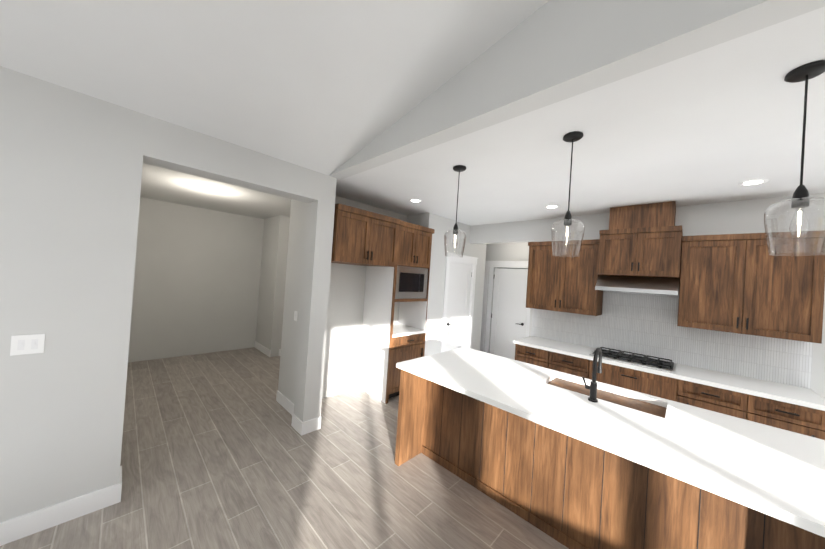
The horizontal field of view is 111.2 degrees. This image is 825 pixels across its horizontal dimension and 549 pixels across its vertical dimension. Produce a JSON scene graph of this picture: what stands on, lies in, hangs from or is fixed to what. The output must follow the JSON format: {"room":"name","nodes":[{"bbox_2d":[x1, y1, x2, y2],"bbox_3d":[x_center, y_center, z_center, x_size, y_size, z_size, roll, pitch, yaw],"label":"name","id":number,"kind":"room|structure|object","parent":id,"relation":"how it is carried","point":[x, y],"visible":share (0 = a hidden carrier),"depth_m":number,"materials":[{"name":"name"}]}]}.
{"room":"kitchen","nodes":[
{"label":"kitchen","id":0,"kind":"room"},
{"bbox_2d":[0,66,336,521],"bbox_3d":[-3.457,0.111,0.639,0.230,2.760,7.070,3,-1,44],"label":"wall","id":1,"kind":"structure","parent":0,"point":[71,162],"depth_m":1.83,"materials":[{"name":"paint"}]},
{"bbox_2d":[10,334,44,355],"bbox_3d":[-2.291,0.417,1.683,0.014,0.115,0.120,3,-1,44],"label":"light switch","id":2,"kind":"object","parent":1,"relation":"attached to","point":[27,344],"visible":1,"depth_m":1.68,"materials":[{"name":"white plastic"}]},
{"bbox_2d":[0,480,121,545],"bbox_3d":[-3.929,1.393,0.053,0.015,0.130,5.405,3,-1,44],"label":"baseboard","id":3,"kind":"structure","parent":1,"relation":"attached to","point":[19,527],"depth_m":1.79,"materials":[{"name":"white"}]},
{"bbox_2d":[119,466,121,480],"bbox_3d":[-2.437,1.508,1.946,0.015,0.130,0.605,3,-1,44],"label":"baseboard","id":4,"kind":"structure","parent":1,"relation":"attached to","point":[120,477],"depth_m":2.07,"materials":[{"name":"white"}]},
{"bbox_2d":[128,197,263,362],"bbox_3d":[-4.163,0.118,5.229,0.150,2.740,2.720,3,-1,44],"label":"wall","id":5,"kind":"structure","parent":0,"point":[207,281],"depth_m":5.22,"materials":[{"name":"paint"}]},
{"bbox_2d":[256,217,275,347],"bbox_3d":[-2.955,0.202,5.845,0.690,2.740,0.150,3,-1,44],"label":"wall","id":6,"kind":"structure","parent":0,"point":[269,223],"depth_m":5.82,"materials":[{"name":"paint"}]},
{"bbox_2d":[254,341,270,356],"bbox_3d":[-3.044,1.503,5.721,0.880,0.130,0.015,3,-1,44],"label":"baseboard","id":7,"kind":"structure","parent":6,"relation":"attached to","point":[266,351],"depth_m":5.68,"materials":[{"name":"white wood"}]},
{"bbox_2d":[0,0,548,181],"bbox_3d":[-0.965,-1.492,-1.620,6.820,0.859,7.120,3,-1,44],"label":"ceiling","id":8,"kind":"structure","parent":0,"point":[327,87],"depth_m":1.66,"materials":[{"name":"paint"}]},
{"bbox_2d":[268,215,289,356],"bbox_3d":[-1.668,0.292,6.543,0.150,2.740,2.950,3,-1,44],"label":"wall","id":9,"kind":"structure","parent":0,"point":[280,246],"depth_m":5.50,"materials":[{"name":"paint"}]},
{"bbox_2d":[480,261,529,352],"bbox_3d":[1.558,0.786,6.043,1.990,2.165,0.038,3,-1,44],"label":"door frame","id":10,"kind":"structure","parent":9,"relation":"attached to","point":[488,288],"depth_m":5.99,"materials":[{"name":"white wood"}]},
{"bbox_2d":[0,347,568,548],"bbox_3d":[-0.283,1.764,1.023,14.200,0.120,12.500,3,-1,44],"label":"floor","id":11,"kind":"structure","parent":0,"point":[218,451],"depth_m":2.28,"materials":[{"name":"brown wood"}]},
{"bbox_2d":[359,327,425,402],"bbox_3d":[-0.287,1.295,4.275,0.617,0.875,0.705,3,-1,44],"label":"base cabinet","id":12,"kind":"object","parent":11,"relation":"on","point":[379,375],"depth_m":3.97,"materials":[{"name":"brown wood"}]},
{"bbox_2d":[367,323,422,334],"bbox_3d":[-0.256,0.839,4.279,0.620,0.040,0.705,3,-1,44],"label":"countertop","id":13,"kind":"structure","parent":12,"relation":"on","point":[388,328],"depth_m":4.06,"materials":[{"name":"white stone"}]},
{"bbox_2d":[395,371,824,548],"bbox_3d":[1.172,1.368,2.048,2.626,0.880,1.050,3,-1,44],"label":"kitchen island","id":14,"kind":"object","parent":11,"relation":"on","point":[560,457],"depth_m":1.91,"materials":[{"name":"brown wood"}]},
{"bbox_2d":[396,347,824,538],"bbox_3d":[1.199,0.913,2.054,2.680,0.040,1.110,3,-1,44],"label":"island countertop","id":15,"kind":"structure","parent":14,"relation":"on","point":[775,472],"depth_m":1.61,"materials":[{"name":"white stone"}]},
{"bbox_2d":[582,348,601,402],"bbox_3d":[1.332,0.718,2.083,0.105,0.367,0.215,3,-1,44],"label":"faucet","id":16,"kind":"object","parent":15,"relation":"on","point":[592,387],"visible":1,"depth_m":2.01,"materials":[{"name":"black metal"}]},
{"bbox_2d":[514,291,824,439],"bbox_3d":[2.547,1.058,3.286,2.570,1.698,0.649,3,-1,44],"label":"base cabinet","id":17,"kind":"object","parent":11,"relation":"on","point":[762,380],"visible":0.6,"depth_m":3.04,"materials":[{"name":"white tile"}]},
{"bbox_2d":[589,347,676,372],"bbox_3d":[2.558,0.969,3.299,0.760,0.046,0.490,3,-1,44],"label":"cooktop","id":18,"kind":"object","parent":17,"relation":"in","point":[645,360],"visible":0.92,"depth_m":3.20,"materials":[{"name":"black metal"}]},
{"bbox_2d":[278,196,405,398],"bbox_3d":[-0.290,0.367,4.878,0.330,2.740,3.640,3,-1,44],"label":"wall","id":19,"kind":"structure","parent":0,"point":[344,329],"depth_m":3.93,"materials":[{"name":"paint"}]},
{"bbox_2d":[331,203,402,266],"bbox_3d":[-0.741,-0.453,3.679,0.657,0.634,0.963,3,-1,44],"label":"upper cabinet","id":20,"kind":"object","parent":19,"relation":"attached to","point":[380,247],"depth_m":3.40,"materials":[{"name":"brown wood"}]},
{"bbox_2d":[399,221,434,270],"bbox_3d":[-0.181,-0.426,4.273,0.635,0.604,0.740,3,-1,44],"label":"upper cabinet","id":21,"kind":"object","parent":19,"relation":"attached to","point":[417,239],"depth_m":4.08,"materials":[{"name":"brown wood"}]},
{"bbox_2d":[395,265,427,298],"bbox_3d":[-0.166,0.111,4.244,0.450,0.459,0.695,3,-1,44],"label":"microwave","id":22,"kind":"object","parent":21,"relation":"in","point":[411,282],"visible":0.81,"depth_m":4.08,"materials":[{"name":"silver metal"}]},
{"bbox_2d":[406,214,417,224],"bbox_3d":[-0.015,0.383,4.709,0.300,2.740,0.120,3,-1,44],"label":"wall","id":23,"kind":"structure","parent":0,"point":[413,219],"depth_m":4.70,"materials":[{"name":"paint"}]},
{"bbox_2d":[418,213,485,355],"bbox_3d":[0.743,0.436,5.149,0.180,2.740,1.810,3,-1,44],"label":"wall","id":24,"kind":"structure","parent":0,"point":[441,224],"depth_m":4.74,"materials":[{"name":"paint"}]},
{"bbox_2d":[444,262,471,351],"bbox_3d":[0.834,0.803,5.135,0.093,2.004,0.743,3,-1,44],"label":"pantry door","id":25,"kind":"structure","parent":24,"relation":"in","point":[458,304],"depth_m":5.15,"materials":[{"name":"white wood"}]},
{"bbox_2d":[440,252,477,352],"bbox_3d":[0.794,0.728,5.169,0.188,2.165,0.980,3,-1,44],"label":"door frame","id":26,"kind":"structure","parent":24,"relation":"attached to","point":[468,260],"depth_m":5.08,"materials":[{"name":"white wood"}]},
{"bbox_2d":[140,7,824,225],"bbox_3d":[1.500,-0.961,2.665,13.650,0.100,7.150,3,-1,44],"label":"ceiling","id":27,"kind":"structure","parent":0,"point":[718,123],"depth_m":2.13,"materials":[{"name":"paint"}]},
{"bbox_2d":[409,199,421,202],"bbox_3d":[0.039,-0.993,3.809,0.176,0.004,0.176,3,-1,44],"label":"recessed light","id":28,"kind":"object","parent":27,"relation":"in","point":[415,200],"visible":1,"depth_m":3.80,"materials":[{"name":"white plastic"}]},
{"bbox_2d":[444,165,465,256],"bbox_3d":[0.406,-0.572,2.588,0.200,0.820,0.200,3,-1,44],"label":"pendant light","id":29,"kind":"object","parent":27,"relation":"hanging from","point":[459,168],"visible":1,"depth_m":2.57,"materials":[{"name":"clear glass"}]},
{"bbox_2d":[545,205,558,208],"bbox_3d":[1.812,-0.879,3.674,0.176,0.004,0.176,3,-1,44],"label":"recessed light","id":30,"kind":"object","parent":27,"relation":"in","point":[551,206],"visible":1,"depth_m":3.66,"materials":[{"name":"white plastic"}]},
{"bbox_2d":[551,131,584,256],"bbox_3d":[1.065,-0.535,1.919,0.200,0.820,0.200,3,-1,44],"label":"pendant light","id":31,"kind":"object","parent":27,"relation":"hanging from","point":[570,137],"visible":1,"depth_m":1.91,"materials":[{"name":"clear glass"}]},
{"bbox_2d":[738,179,768,185],"bbox_3d":[3.009,-0.812,2.497,0.176,0.004,0.176,3,-1,44],"label":"recessed light","id":32,"kind":"object","parent":27,"relation":"in","point":[751,182],"visible":1,"depth_m":2.49,"materials":[{"name":"white plastic"}]},
{"bbox_2d":[764,60,824,255],"bbox_3d":[1.725,-0.498,1.250,0.200,0.820,0.200,3,-1,44],"label":"pendant light","id":33,"kind":"object","parent":27,"relation":"hanging from","point":[800,198],"visible":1,"depth_m":1.25,"materials":[{"name":"clear glass"}]},
{"bbox_2d":[286,0,824,402],"bbox_3d":[1.225,0.059,1.004,7.210,3.480,0.150,3,-1,44],"label":"wall","id":34,"kind":"structure","parent":0,"point":[549,52],"depth_m":1.47,"materials":[{"name":"paint"}]},
{"bbox_2d":[276,390,302,423],"bbox_3d":[-1.500,1.582,3.415,0.710,0.130,0.015,3,-1,44],"label":"baseboard","id":35,"kind":"structure","parent":34,"relation":"attached to","point":[281,399],"depth_m":3.42,"materials":[{"name":"white wood"}]},
{"bbox_2d":[294,311,297,320],"bbox_3d":[-1.409,0.501,3.410,0.075,0.115,0.008,3,-1,44],"label":"light switch","id":36,"kind":"object","parent":34,"relation":"attached to","point":[295,315],"visible":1,"depth_m":3.40,"materials":[{"name":"white plastic"}]},
{"bbox_2d":[469,193,824,398],"bbox_3d":[4.259,0.628,2.222,8.950,2.760,0.150,3,-1,44],"label":"wall","id":37,"kind":"structure","parent":0,"point":[507,241],"depth_m":3.20,"materials":[{"name":"paint"}]},
{"bbox_2d":[490,268,527,359],"bbox_3d":[1.927,0.879,5.712,0.742,2.004,0.093,3,-1,44],"label":"door","id":38,"kind":"structure","parent":37,"relation":"in","point":[508,317],"depth_m":5.73,"materials":[{"name":"white wood"}]},
{"bbox_2d":[526,239,602,315],"bbox_3d":[2.113,0.031,3.967,0.900,0.965,0.378,3,-1,44],"label":"upper cabinet","id":39,"kind":"object","parent":37,"relation":"attached to","point":[567,282],"visible":0.81,"depth_m":3.81,"materials":[{"name":"brown wood"}]},
{"bbox_2d":[598,201,682,277],"bbox_3d":[2.704,-0.399,3.370,0.736,0.848,0.458,3,-1,44],"label":"upper cabinet","id":40,"kind":"object","parent":37,"relation":"attached to","point":[642,240],"visible":0.98,"depth_m":3.23,"materials":[{"name":"brown wood"}]},
{"bbox_2d":[595,275,679,294],"bbox_3d":[2.654,0.121,3.348,0.732,0.192,0.506,3,-1,44],"label":"range hood","id":41,"kind":"object","parent":40,"relation":"attached to","point":[654,285],"visible":0.97,"depth_m":3.19,"materials":[{"name":"silver metal"}]},
{"bbox_2d":[677,230,824,343],"bbox_3d":[3.295,0.097,2.819,0.910,0.965,0.378,3,-1,44],"label":"upper cabinet","id":42,"kind":"object","parent":37,"relation":"attached to","point":[746,283],"visible":0.85,"depth_m":2.67,"materials":[{"name":"brown wood"}]}
]}

